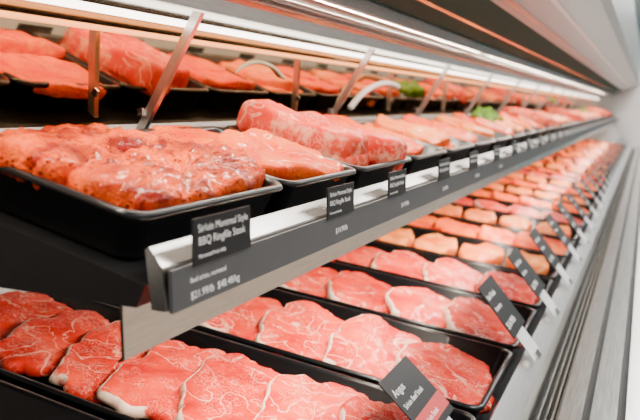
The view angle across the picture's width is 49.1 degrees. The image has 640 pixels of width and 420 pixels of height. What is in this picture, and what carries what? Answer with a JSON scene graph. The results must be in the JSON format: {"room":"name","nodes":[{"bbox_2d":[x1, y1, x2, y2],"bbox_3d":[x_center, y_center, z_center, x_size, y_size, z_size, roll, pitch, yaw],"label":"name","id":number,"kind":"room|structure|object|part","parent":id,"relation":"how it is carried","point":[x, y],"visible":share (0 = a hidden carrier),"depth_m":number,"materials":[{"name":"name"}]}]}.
{"room":"food shop","nodes":[
{"label":"food shop","id":0,"kind":"room"},
{"bbox_2d":[634,0,639,20],"bbox_3d":[4.277,-2.528,4.868,6.600,0.100,19.000,4,9,25],"label":"ceiling","id":1,"kind":"structure","parent":0,"point":[636,2],"depth_m":12.57,"materials":[{"name":"tile"}]},
{"bbox_2d":[637,21,639,42],"bbox_3d":[8.294,-2.194,13.672,6.600,3.100,0.100,4,9,25],"label":"wall","id":2,"kind":"structure","parent":0,"point":[638,22],"depth_m":14.25,"materials":[{"name":"paint"}]},
{"bbox_3d":[4.277,0.638,5.329,6.600,0.100,19.000,4,9,25],"label":"floor","id":3,"kind":"structure","parent":0,"visible":0},
{"bbox_2d":[0,0,639,419],"bbox_3d":[1.276,-0.182,3.853,1.085,1.950,10.040,4,9,25],"label":"refrigerated display case","id":4,"kind":"object","parent":3,"relation":"on","point":[127,64],"visible":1,"depth_m":1.12,"materials":[{"name":"black metal"}]},
{"bbox_3d":[0.789,-0.311,4.041,0.030,0.450,10.000,4,9,25],"label":"panel","id":5,"kind":"part","parent":4,"relation":"part of","materials":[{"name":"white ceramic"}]},
{"bbox_2d":[0,380,103,419],"bbox_3d":[-0.316,0.282,0.686,0.756,0.140,0.286,4,9,25],"label":"tray","id":6,"kind":"object","parent":4,"relation":"on","point":[16,403],"visible":1,"depth_m":0.84,"materials":[{"name":"black plastic"}]},
{"bbox_2d":[0,123,282,258],"bbox_3d":[-0.185,-0.030,0.675,0.236,0.103,0.260,4,9,23],"label":"tray","id":7,"kind":"object","parent":4,"relation":"on","point":[117,192],"visible":1,"depth_m":0.58,"materials":[{"name":"red food"}]},
{"bbox_2d":[191,267,225,282],"bbox_3d":[-0.087,0.051,0.551,0.001,0.004,0.049,4,9,25],"label":"print","id":8,"kind":"object","parent":4,"relation":"on","point":[198,274],"depth_m":0.55},
{"bbox_2d":[191,275,239,300],"bbox_3d":[-0.083,0.062,0.562,0.001,0.008,0.070,4,9,25],"label":"print","id":9,"kind":"object","parent":4,"relation":"on","point":[203,287],"depth_m":0.55},
{"bbox_2d":[191,206,250,266],"bbox_3d":[-0.078,0.020,0.563,0.002,0.036,0.084,4,9,25],"label":"price tag","id":10,"kind":"object","parent":4,"relation":"attached to","point":[218,235],"visible":1,"depth_m":0.56,"materials":[{"name":"black plastic"}]},
{"bbox_2d":[199,247,225,258],"bbox_3d":[-0.084,0.034,0.549,0.001,0.004,0.038,4,9,25],"label":"print","id":11,"kind":"object","parent":10,"relation":"on","point":[204,252],"depth_m":0.55},
{"bbox_2d":[199,227,244,245],"bbox_3d":[-0.077,0.021,0.561,0.001,0.008,0.068,4,9,25],"label":"print","id":12,"kind":"object","parent":10,"relation":"on","point":[208,236],"depth_m":0.56},
{"bbox_2d":[198,215,247,232],"bbox_3d":[-0.077,0.011,0.561,0.001,0.008,0.072,4,9,25],"label":"print","id":13,"kind":"object","parent":10,"relation":"on","point":[210,223],"depth_m":0.56},
{"bbox_2d":[0,290,475,419],"bbox_3d":[-0.192,0.238,0.952,0.768,0.151,0.279,4,9,25],"label":"tray","id":14,"kind":"object","parent":4,"relation":"on","point":[67,351],"visible":0.97,"depth_m":0.94,"materials":[{"name":"red food"}]},
{"bbox_2d":[137,125,355,213],"bbox_3d":[-0.095,-0.056,0.870,0.234,0.098,0.204,4,9,25],"label":"tray","id":15,"kind":"object","parent":4,"relation":"on","point":[304,174],"visible":0.52,"depth_m":0.83,"materials":[{"name":"food"}]},
{"bbox_2d":[0,10,591,127],"bbox_3d":[1.114,-0.593,3.847,0.050,0.134,10.000,4,9,25],"label":"mirror","id":16,"kind":"object","parent":4,"relation":"on","point":[57,68],"depth_m":1.03,"materials":[{"name":"clear mirror"}]},
{"bbox_2d":[0,10,591,99],"bbox_3d":[1.142,-0.652,3.825,0.007,0.007,10.000,4,9,25],"label":"lamp","id":17,"kind":"object","parent":4,"relation":"attached to","point":[12,22],"depth_m":1.05,"materials":[{"name":"white plastic"}]},
{"bbox_3d":[1.181,-0.676,3.804,0.105,0.042,10.000,4,9,25],"label":"canopy panel","id":18,"kind":"part","parent":4,"relation":"part of","materials":[{"name":"metal"}]},
{"bbox_2d":[110,289,512,419],"bbox_3d":[-0.077,0.203,1.208,0.768,0.146,0.259,4,9,25],"label":"tray","id":19,"kind":"object","parent":4,"relation":"on","point":[361,345],"visible":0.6,"depth_m":1.14,"materials":[{"name":"red food"}]},
{"bbox_2d":[28,0,597,98],"bbox_3d":[1.186,-0.662,3.804,0.009,0.009,10.000,4,9,25],"label":"lamp","id":20,"kind":"object","parent":4,"relation":"attached to","point":[144,10],"depth_m":1.06,"materials":[{"name":"beige plastic"}]},
{"bbox_2d":[225,99,411,189],"bbox_3d":[0.002,-0.102,1.065,0.228,0.131,0.230,4,9,25],"label":"tray","id":21,"kind":"object","parent":4,"relation":"on","point":[373,155],"visible":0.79,"depth_m":0.99,"materials":[{"name":"black plastic"}]},
{"bbox_2d":[326,182,353,219],"bbox_3d":[0.023,-0.011,0.778,0.002,0.034,0.074,4,9,25],"label":"price tag","id":22,"kind":"object","parent":4,"relation":"attached to","point":[340,198],"visible":1,"depth_m":0.77,"materials":[{"name":"black plastic"}]},
{"bbox_2d":[330,196,349,205],"bbox_3d":[0.023,-0.009,0.775,0.001,0.007,0.057,4,9,25],"label":"print","id":23,"kind":"object","parent":22,"relation":"on","point":[334,200],"depth_m":0.77},
{"bbox_2d":[330,188,351,196],"bbox_3d":[0.024,-0.019,0.776,0.001,0.006,0.060,4,9,25],"label":"print","id":24,"kind":"object","parent":22,"relation":"on","point":[334,192],"depth_m":0.78},
{"bbox_2d":[336,224,347,234],"bbox_3d":[0.025,0.022,0.790,0.001,0.007,0.033,4,9,25],"label":"print","id":25,"kind":"object","parent":4,"relation":"attached to","point":[341,229],"depth_m":0.79},
{"bbox_2d":[323,114,446,174],"bbox_3d":[0.100,-0.119,1.270,0.220,0.108,0.215,4,9,25],"label":"tray","id":26,"kind":"object","parent":4,"relation":"on","point":[424,156],"visible":0.22,"depth_m":1.27,"materials":[{"name":"black plastic"}]},
{"bbox_2d":[387,169,405,198],"bbox_3d":[0.105,-0.036,0.953,0.002,0.034,0.074,4,9,25],"label":"price tag","id":27,"kind":"object","parent":4,"relation":"attached to","point":[396,179],"visible":1,"depth_m":0.95,"materials":[{"name":"black plastic"}]},
{"bbox_2d":[274,261,536,353],"bbox_3d":[0.036,0.167,1.453,0.771,0.146,0.257,4,9,25],"label":"tray","id":28,"kind":"object","parent":4,"relation":"on","point":[446,310],"visible":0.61,"depth_m":1.37,"materials":[{"name":"red food"}]},
{"bbox_2d":[354,114,474,166],"bbox_3d":[0.196,-0.148,1.474,0.220,0.106,0.230,4,9,25],"label":"tray","id":29,"kind":"object","parent":4,"relation":"on","point":[457,150],"visible":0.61,"depth_m":1.45,"materials":[{"name":"black plastic"}]},
{"bbox_3d":[1.282,-0.705,3.752,0.113,0.043,10.000,4,9,25],"label":"canopy panel","id":30,"kind":"part","parent":4,"relation":"part of","materials":[{"name":"metal"}]},
{"bbox_2d":[378,356,453,419],"bbox_3d":[0.139,0.252,0.863,0.108,0.101,0.104,4,9,25],"label":"price tag","id":31,"kind":"object","parent":4,"relation":"attached to","point":[405,384],"visible":1,"depth_m":0.87,"materials":[{"name":"plastic"}]},
{"bbox_2d":[392,384,404,397],"bbox_3d":[0.096,0.219,0.848,0.013,0.001,0.035,48,24,12],"label":"print","id":32,"kind":"object","parent":31,"relation":"on","point":[401,384],"depth_m":0.85},
{"bbox_2d":[404,386,421,408],"bbox_3d":[0.115,0.230,0.859,0.007,0.001,0.068,46,23,12],"label":"print","id":33,"kind":"object","parent":31,"relation":"attached to","point":[414,396],"depth_m":0.85},
{"bbox_2d":[426,407,438,419],"bbox_3d":[0.135,0.253,0.850,0.009,0.001,0.061,46,23,12],"label":"print","id":34,"kind":"object","parent":31,"relation":"on","point":[436,411],"depth_m":0.86},
{"bbox_2d":[402,140,446,174],"bbox_3d":[0.096,-0.111,1.273,0.227,0.045,0.215,19,15,22],"label":"tray","id":35,"kind":"object","parent":4,"relation":"on","point":[424,156],"depth_m":1.24,"materials":[{"name":"black plastic"}]},
{"bbox_2d":[332,241,552,311],"bbox_3d":[0.151,0.131,1.691,0.765,0.148,0.260,4,9,25],"label":"tray","id":36,"kind":"object","parent":4,"relation":"on","point":[434,269],"visible":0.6,"depth_m":1.63,"materials":[{"name":"food"}]},
{"bbox_2d":[438,158,449,180],"bbox_3d":[0.208,-0.068,1.173,0.002,0.034,0.074,4,9,25],"label":"price tag","id":37,"kind":"object","parent":4,"relation":"attached to","point":[444,164],"visible":1,"depth_m":1.17,"materials":[{"name":"black plastic"}]},
{"bbox_2d":[393,114,495,158],"bbox_3d":[0.295,-0.178,1.685,0.220,0.103,0.230,4,9,25],"label":"tray","id":38,"kind":"object","parent":4,"relation":"on","point":[482,144],"visible":0.44,"depth_m":1.67,"materials":[{"name":"black plastic"}]},
{"bbox_2d":[421,115,512,152],"bbox_3d":[0.394,-0.207,1.896,0.220,0.101,0.230,4,9,25],"label":"tray","id":39,"kind":"object","parent":4,"relation":"on","point":[501,139],"visible":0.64,"depth_m":1.85,"materials":[{"name":"black plastic"}]},
{"bbox_2d":[374,225,564,280],"bbox_3d":[0.270,0.097,1.934,0.756,0.146,0.256,4,9,25],"label":"tray","id":40,"kind":"object","parent":4,"relation":"on","point":[453,246],"visible":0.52,"depth_m":1.87,"materials":[{"name":"orange food"}]},
{"bbox_2d":[469,151,477,170],"bbox_3d":[0.301,-0.097,1.371,0.002,0.034,0.074,4,9,25],"label":"price tag","id":41,"kind":"object","parent":4,"relation":"attached to","point":[473,156],"visible":1,"depth_m":1.36,"materials":[{"name":"black plastic"}]},
{"bbox_2d":[449,113,525,147],"bbox_3d":[0.492,-0.240,2.107,0.220,0.105,0.230,4,9,25],"label":"tray","id":42,"kind":"object","parent":4,"relation":"on","point":[517,136],"visible":0.38,"depth_m":2.08,"materials":[{"name":"black plastic"}]},
{"bbox_2d":[406,213,574,258],"bbox_3d":[0.382,0.059,2.176,0.758,0.151,0.256,4,9,25],"label":"tray","id":43,"kind":"object","parent":4,"relation":"on","point":[506,236],"visible":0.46,"depth_m":2.11,"materials":[{"name":"food"}]},
{"bbox_2d":[493,145,500,161],"bbox_3d":[0.400,-0.128,1.582,0.002,0.034,0.074,4,9,25],"label":"price tag","id":44,"kind":"object","parent":4,"relation":"attached to","point":[496,149],"visible":1,"depth_m":1.57,"materials":[{"name":"grey plastic"}]},
{"bbox_2d":[466,107,536,143],"bbox_3d":[0.591,-0.281,2.316,0.220,0.125,0.252,4,9,25],"label":"tray","id":45,"kind":"object","parent":4,"relation":"on","point":[487,113],"visible":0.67,"depth_m":2.28,"materials":[{"name":"pink food"}]},
{"bbox_2d":[432,203,581,241],"bbox_3d":[0.497,0.029,2.419,0.756,0.140,0.256,4,9,25],"label":"tray","id":46,"kind":"object","parent":4,"relation":"on","point":[480,215],"visible":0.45,"depth_m":2.37,"materials":[{"name":"orange food"}]},
{"bbox_2d":[477,275,541,360],"bbox_3d":[0.321,0.183,1.169,0.097,0.122,0.105,4,9,25],"label":"price tag","id":47,"kind":"object","parent":4,"relation":"on","point":[489,289],"visible":1,"depth_m":1.16,"materials":[{"name":"plastic"}]},
{"bbox_2d":[506,315,515,328],"bbox_3d":[0.315,0.185,1.154,0.001,0.013,0.057,-38,-9,25],"label":"print","id":48,"kind":"object","parent":47,"relation":"attached to","point":[510,318],"depth_m":1.15},
{"bbox_2d":[512,141,517,154],"bbox_3d":[0.499,-0.159,1.793,0.002,0.034,0.074,4,9,25],"label":"price tag","id":49,"kind":"object","parent":4,"relation":"attached to","point":[514,144],"visible":1,"depth_m":1.79,"materials":[{"name":"grey plastic"}]},
{"bbox_3d":[1.367,-0.720,3.710,0.009,0.008,10.000,4,9,25],"label":"canopy band trim","id":50,"kind":"part","parent":4,"relation":"part of","materials":[{"name":"metal"}]},
{"bbox_2d":[452,195,587,227],"bbox_3d":[0.607,-0.008,2.660,0.762,0.145,0.262,4,9,25],"label":"tray","id":51,"kind":"object","parent":4,"relation":"on","point":[469,200],"visible":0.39,"depth_m":2.61,"materials":[{"name":"food"}]},
{"bbox_2d":[499,115,545,140],"bbox_3d":[0.690,-0.300,2.529,0.220,0.102,0.230,4,9,25],"label":"tray","id":52,"kind":"object","parent":4,"relation":"on","point":[539,131],"visible":0.31,"depth_m":2.48,"materials":[{"name":"pink food"}]},
{"bbox_2d":[498,111,553,136],"bbox_3d":[0.789,-0.333,2.740,0.220,0.106,0.230,4,9,25],"label":"tray","id":53,"kind":"object","parent":4,"relation":"on","point":[519,118],"visible":0.33,"depth_m":2.69,"materials":[{"name":"pink food"}]},
{"bbox_2d":[534,124,553,136],"bbox_3d":[0.785,-0.325,2.743,0.227,0.045,0.230,19,15,22],"label":"tray","id":54,"kind":"object","parent":53,"relation":"on","point":[548,129],"depth_m":2.69,"materials":[{"name":"black plastic"}]},
{"bbox_2d":[526,137,530,149],"bbox_3d":[0.598,-0.189,2.004,0.002,0.034,0.074,4,9,25],"label":"price tag","id":55,"kind":"object","parent":4,"relation":"attached to","point":[528,143],"visible":1,"depth_m":2.00,"materials":[{"name":"grey plastic"}]},
{"bbox_2d":[469,188,591,216],"bbox_3d":[0.721,-0.047,2.905,0.763,0.151,0.256,4,9,25],"label":"tray","id":56,"kind":"object","parent":4,"relation":"on","point":[483,192],"visible":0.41,"depth_m":2.86,"materials":[{"name":"food"}]},
{"bbox_2d":[501,106,559,134],"bbox_3d":[0.884,-0.374,2.951,0.230,0.126,0.230,4,9,25],"label":"tray","id":57,"kind":"object","parent":4,"relation":"on","point":[542,119],"visible":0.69,"depth_m":2.87,"materials":[{"name":"pink food"}]},
{"bbox_2d":[544,125,559,134],"bbox_3d":[0.884,-0.356,2.954,0.227,0.045,0.230,19,15,22],"label":"tray","id":58,"kind":"object","parent":57,"relation":"on","point":[555,127],"depth_m":2.90,"materials":[{"name":"black plastic"}]},
{"bbox_2d":[508,247,559,316],"bbox_3d":[0.434,0.147,1.411,0.097,0.122,0.105,4,9,25],"label":"price tag","id":59,"kind":"object","parent":4,"relation":"on","point":[517,259],"visible":1,"depth_m":1.41,"materials":[{"name":"plastic"}]},
{"bbox_2d":[483,182,596,206],"bbox_3d":[0.838,-0.077,3.146,0.756,0.140,0.256,4,9,25],"label":"tray","id":60,"kind":"object","parent":4,"relation":"on","point":[521,190],"visible":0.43,"depth_m":3.09,"materials":[{"name":"food"}]},
{"bbox_2d":[538,135,541,145],"bbox_3d":[0.696,-0.220,2.215,0.002,0.034,0.074,4,9,25],"label":"price tag","id":61,"kind":"object","parent":4,"relation":"attached to","point":[539,136],"visible":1,"depth_m":2.21,"materials":[{"name":"grey plastic"}]},
{"bbox_2d":[496,177,600,207],"bbox_3d":[0.946,-0.118,3.390,0.768,0.152,0.256,4,9,25],"label":"tray","id":62,"kind":"object","parent":4,"relation":"on","point":[511,181],"visible":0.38,"depth_m":3.34,"materials":[{"name":"food"}]},
{"bbox_2d":[548,132,550,142],"bbox_3d":[0.795,-0.251,2.426,0.002,0.034,0.074,4,9,25],"label":"price tag","id":63,"kind":"object","parent":4,"relation":"attached to","point":[549,134],"visible":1,"depth_m":2.42,"materials":[{"name":"grey plastic"}]},
{"bbox_2d":[528,227,572,284],"bbox_3d":[0.548,0.112,1.653,0.097,0.122,0.105,4,9,25],"label":"price tag","id":64,"kind":"object","parent":4,"relation":"on","point":[543,246],"visible":1,"depth_m":1.65,"materials":[{"name":"plastic"}]},
{"bbox_2d":[506,173,603,192],"bbox_3d":[1.065,-0.150,3.631,0.756,0.145,0.256,4,9,25],"label":"tray","id":65,"kind":"object","parent":4,"relation":"on","point":[540,179],"visible":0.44,"depth_m":3.58,"materials":[{"name":"food"}]},
{"bbox_2d":[535,111,575,130],"bbox_3d":[1.185,-0.455,3.584,0.220,0.104,0.230,4,9,25],"label":"tray","id":66,"kind":"object","parent":4,"relation":"on","point":[564,120],"visible":0.2,"depth_m":3.58,"materials":[{"name":"pink food"}]},
{"bbox_2d":[564,121,575,130],"bbox_3d":[1.180,-0.448,3.587,0.227,0.045,0.230,19,15,22],"label":"tray","id":67,"kind":"object","parent":66,"relation":"on","point":[568,122],"depth_m":3.56,"materials":[{"name":"black plastic"}]},
{"bbox_2d":[539,110,578,128],"bbox_3d":[1.283,-0.487,3.794,0.220,0.108,0.230,4,9,25],"label":"tray","id":68,"kind":"object","parent":4,"relation":"on","point":[577,123],"visible":0.2,"depth_m":3.79,"materials":[{"name":"pink food"}]},
{"bbox_2d":[555,124,565,133],"bbox_3d":[0.987,-0.394,3.162,0.220,0.105,0.230,4,9,25],"label":"tray","id":69,"kind":"object","parent":4,"relation":"on","point":[562,126],"visible":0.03,"depth_m":3.15,"materials":[{"name":"black plastic"}]},
{"bbox_2d":[515,169,606,188],"bbox_3d":[1.175,-0.186,3.877,0.764,0.145,0.260,4,9,25],"label":"tray","id":70,"kind":"object","parent":4,"relation":"on","point":[522,171],"visible":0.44,"depth_m":3.84,"materials":[{"name":"food"}]},
{"bbox_2d":[551,117,570,131],"bbox_3d":[1.086,-0.419,3.373,0.220,0.094,0.230,4,9,25],"label":"tray","id":71,"kind":"object","parent":4,"relation":"on","point":[560,121],"visible":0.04,"depth_m":3.36,"materials":[{"name":"pink food"}]},
{"bbox_3d":[1.547,-0.085,3.719,0.036,0.095,10.000,4,9,25],"label":"price rail","id":72,"kind":"part","parent":4,"relation":"part of","materials":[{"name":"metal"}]},
{"bbox_2d":[544,213,581,261],"bbox_3d":[0.661,0.077,1.896,0.097,0.122,0.105,4,9,25],"label":"price tag","id":73,"kind":"object","parent":4,"relation":"on","point":[554,225],"visible":1,"depth_m":1.89,"materials":[{"name":"plastic"}]},
{"bbox_3d":[1.500,-0.766,3.641,0.164,0.066,10.000,4,9,25],"label":"canopy panel","id":74,"kind":"part","parent":4,"relation":"part of","materials":[{"name":"white metal"}]},
{"bbox_2d":[544,107,585,126],"bbox_3d":[1.475,-0.559,4.218,0.235,0.127,0.230,4,9,25],"label":"tray","id":75,"kind":"object","parent":4,"relation":"on","point":[561,112],"visible":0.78,"depth_m":4.14,"materials":[{"name":"food"}]},
{"bbox_2d":[548,113,582,127],"bbox_3d":[1.382,-0.511,4.006,0.220,0.094,0.230,4,9,25],"label":"tray","id":76,"kind":"object","parent":4,"relation":"on","point":[567,117],"visible":0.26,"depth_m":3.99,"materials":[{"name":"pink food"}]},
{"bbox_2d":[523,165,609,181],"bbox_3d":[1.290,-0.223,4.116,0.760,0.151,0.256,4,9,25],"label":"tray","id":77,"kind":"object","parent":4,"relation":"on","point":[530,167],"visible":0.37,"depth_m":4.08,"materials":[{"name":"food"}]},
{"bbox_2d":[531,162,611,176],"bbox_3d":[1.406,-0.255,4.358,0.756,0.143,0.256,4,9,25],"label":"tray","id":78,"kind":"object","parent":4,"relation":"on","point":[539,164],"visible":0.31,"depth_m":4.32,"materials":[{"name":"food"}]},
{"bbox_2d":[556,201,589,244],"bbox_3d":[0.775,0.042,2.138,0.097,0.122,0.105,4,9,25],"label":"price tag","id":79,"kind":"object","parent":4,"relation":"on","point":[561,207],"visible":1,"depth_m":2.13,"materials":[{"name":"plastic"}]},
{"bbox_2d":[537,159,613,173],"bbox_3d":[1.515,-0.292,4.602,0.765,0.146,0.256,4,9,25],"label":"tray","id":80,"kind":"object","parent":4,"relation":"on","point":[541,160],"visible":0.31,"depth_m":4.58,"materials":[{"name":"black plastic"}]},
{"bbox_2d":[543,157,615,169],"bbox_3d":[1.633,-0.324,4.843,0.756,0.141,0.256,4,9,25],"label":"tray","id":81,"kind":"object","parent":4,"relation":"on","point":[546,158],"visible":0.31,"depth_m":4.79,"materials":[{"name":"black plastic"}]},
{"bbox_2d":[566,192,595,230],"bbox_3d":[0.888,0.006,2.381,0.097,0.122,0.105,4,9,25],"label":"price tag","id":82,"kind":"object","parent":4,"relation":"on","point":[569,196],"visible":1,"depth_m":2.37,"materials":[{"name":"plastic"}]},
{"bbox_2d":[548,155,616,166],"bbox_3d":[1.742,-0.362,5.083,0.762,0.146,0.262,4,9,25],"label":"tray","id":83,"kind":"object","parent":4,"relation":"on","point":[551,156],"visible":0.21,"depth_m":5.05,"materials":[{"name":"black plastic"}]},
{"bbox_2d":[569,110,596,123],"bbox_3d":[1.876,-0.670,5.061,0.221,0.104,0.230,4,9,25],"label":"tray","id":84,"kind":"object","parent":4,"relation":"on","point":[587,116],"visible":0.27,"depth_m":5.06,"materials":[{"name":"pink food"}]},
{"bbox_2d":[552,153,617,163],"bbox_3d":[1.857,-0.398,5.329,0.762,0.146,0.256,4,9,25],"label":"meat","id":85,"kind":"object","parent":4,"relation":"on","point":[558,154],"visible":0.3,"depth_m":5.30,"materials":[{"name":"food"}]},
{"bbox_2d":[535,148,635,419],"bbox_3d":[1.580,-0.052,3.708,0.037,0.034,10.000,4,9,25],"label":"grille","id":86,"kind":"object","parent":4,"relation":"attached to","point":[550,392],"depth_m":1.55,"materials":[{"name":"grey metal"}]},
{"bbox_2d":[573,185,600,218],"bbox_3d":[1.002,-0.029,2.623,0.097,0.122,0.105,4,9,25],"label":"price tag","id":87,"kind":"object","parent":4,"relation":"on","point":[575,187],"visible":1,"depth_m":2.62,"materials":[{"name":"plastic"}]},
{"bbox_2d":[574,110,600,121],"bbox_3d":[2.074,-0.732,5.482,0.220,0.106,0.230,4,9,25],"label":"tray","id":88,"kind":"object","parent":4,"relation":"on","point":[574,110],"visible":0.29,"depth_m":5.43,"materials":[{"name":"food"}]},
{"bbox_2d":[556,151,619,161],"bbox_3d":[1.974,-0.431,5.570,0.756,0.142,0.256,4,9,25],"label":"tray","id":89,"kind":"object","parent":4,"relation":"on","point":[565,152],"visible":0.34,"depth_m":5.52,"materials":[{"name":"red food"}]},
{"bbox_2d":[560,149,620,158],"bbox_3d":[2.083,-0.469,5.814,0.764,0.146,0.256,4,9,25],"label":"tray","id":90,"kind":"object","parent":4,"relation":"on","point":[566,150],"visible":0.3,"depth_m":5.79,"materials":[{"name":"red food"}]},
{"bbox_2d":[578,108,603,120],"bbox_3d":[2.272,-0.803,5.903,0.220,0.124,0.253,4,9,25],"label":"tray","id":91,"kind":"object","parent":4,"relation":"on","point":[579,109],"visible":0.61,"depth_m":5.88,"materials":[{"name":"food"}]},
{"bbox_2d":[580,178,604,209],"bbox_3d":[1.116,-0.065,2.865,0.097,0.122,0.105,4,9,25],"label":"price tag","id":92,"kind":"object","parent":4,"relation":"on","point":[582,181],"visible":1,"depth_m":2.86,"materials":[{"name":"paper"}]},
{"bbox_2d":[564,147,621,156],"bbox_3d":[2.201,-0.501,6.055,0.756,0.141,0.256,4,9,25],"label":"tray","id":93,"kind":"object","parent":4,"relation":"on","point":[568,148],"visible":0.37,"depth_m":6.00,"materials":[{"name":"red food"}]},
{"bbox_2d":[568,146,622,154],"bbox_3d":[2.311,-0.540,6.301,0.766,0.147,0.261,4,9,25],"label":"tray","id":94,"kind":"object","parent":4,"relation":"on","point":[590,149],"visible":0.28,"depth_m":6.27,"materials":[{"name":"red food"}]},
{"bbox_2d":[584,107,607,118],"bbox_3d":[2.565,-0.896,6.537,0.230,0.126,0.230,4,9,25],"label":"tray","id":95,"kind":"object","parent":4,"relation":"on","point":[602,113],"visible":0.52,"depth_m":6.45,"materials":[{"name":"food"}]},
{"bbox_2d":[585,173,607,201],"bbox_3d":[1.229,-0.100,3.108,0.097,0.122,0.105,4,9,25],"label":"price tag","id":96,"kind":"object","parent":4,"relation":"on","point":[586,174],"visible":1,"depth_m":3.10,"materials":[{"name":"paper"}]},
{"bbox_2d":[570,144,623,152],"bbox_3d":[2.425,-0.575,6.540,0.762,0.146,0.256,4,9,25],"label":"tray","id":97,"kind":"object","parent":4,"relation":"on","point":[606,149],"visible":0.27,"depth_m":6.50,"materials":[{"name":"red food"}]},
{"bbox_2d":[573,143,624,150],"bbox_3d":[2.541,-0.609,6.782,0.756,0.146,0.256,4,9,25],"label":"tray","id":98,"kind":"object","parent":4,"relation":"on","point":[575,143],"visible":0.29,"depth_m":6.71,"materials":[{"name":"red food"}]},
{"bbox_2d":[590,168,610,194],"bbox_3d":[1.343,-0.135,3.350,0.097,0.122,0.105,4,9,25],"label":"price tag","id":99,"kind":"object","parent":4,"relation":"on","point":[591,169],"visible":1,"depth_m":3.34,"materials":[{"name":"paper"}]},
{"bbox_2d":[577,142,624,149],"bbox_3d":[2.654,-0.647,7.024,0.759,0.150,0.256,4,9,25],"label":"tray","id":100,"kind":"object","parent":4,"relation":"on","point":[577,142],"visible":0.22,"depth_m":7.01,"materials":[{"name":"red food"}]},
{"bbox_2d":[579,141,625,147],"bbox_3d":[2.769,-0.680,7.267,0.756,0.145,0.256,4,9,25],"label":"tray","id":101,"kind":"object","parent":4,"relation":"on","point":[579,141],"visible":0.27,"depth_m":7.23,"materials":[{"name":"red food"}]},
{"bbox_2d":[594,164,612,188],"bbox_3d":[1.456,-0.170,3.592,0.097,0.122,0.105,4,9,25],"label":"price tag","id":102,"kind":"object","parent":4,"relation":"on","point":[595,166],"visible":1,"depth_m":3.58,"materials":[{"name":"paper"}]},
{"bbox_2d":[581,140,626,146],"bbox_3d":[2.878,-0.715,7.508,0.763,0.145,0.261,4,9,25],"label":"tray","id":103,"kind":"object","parent":4,"relation":"on","point":[581,140],"visible":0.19,"depth_m":7.49,"materials":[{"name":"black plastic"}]},
{"bbox_2d":[583,139,627,145],"bbox_3d":[2.991,-0.754,7.753,0.766,0.153,0.256,4,9,25],"label":"tray","id":104,"kind":"object","parent":4,"relation":"on","point":[583,139],"visible":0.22,"depth_m":7.73,"materials":[{"name":"black plastic"}]},
{"bbox_2d":[597,160,614,183],"bbox_3d":[1.570,-0.206,3.835,0.097,0.122,0.105,4,9,25],"label":"price tag","id":105,"kind":"object","parent":4,"relation":"on","point":[599,163],"visible":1,"depth_m":3.83,"materials":[{"name":"paper"}]},
{"bbox_2d":[600,157,617,179],"bbox_3d":[1.684,-0.241,4.077,0.097,0.122,0.105,4,9,25],"label":"price tag","id":106,"kind":"object","parent":4,"relation":"on","point":[603,161],"visible":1,"depth_m":4.07,"materials":[{"name":"plastic"}]},
{"bbox_2d":[603,155,618,174],"bbox_3d":[1.797,-0.276,4.320,0.097,0.122,0.105,4,9,25],"label":"price tag","id":107,"kind":"object","parent":4,"relation":"on","point":[611,165],"visible":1,"depth_m":4.31,"materials":[{"name":"plastic"}]},
{"bbox_3d":[3.380,-0.812,8.346,1.085,1.900,0.040,4,9,25],"label":"case panel","id":108,"kind":"part","parent":4,"relation":"part of","materials":[{"name":"white metal"}]}
]}

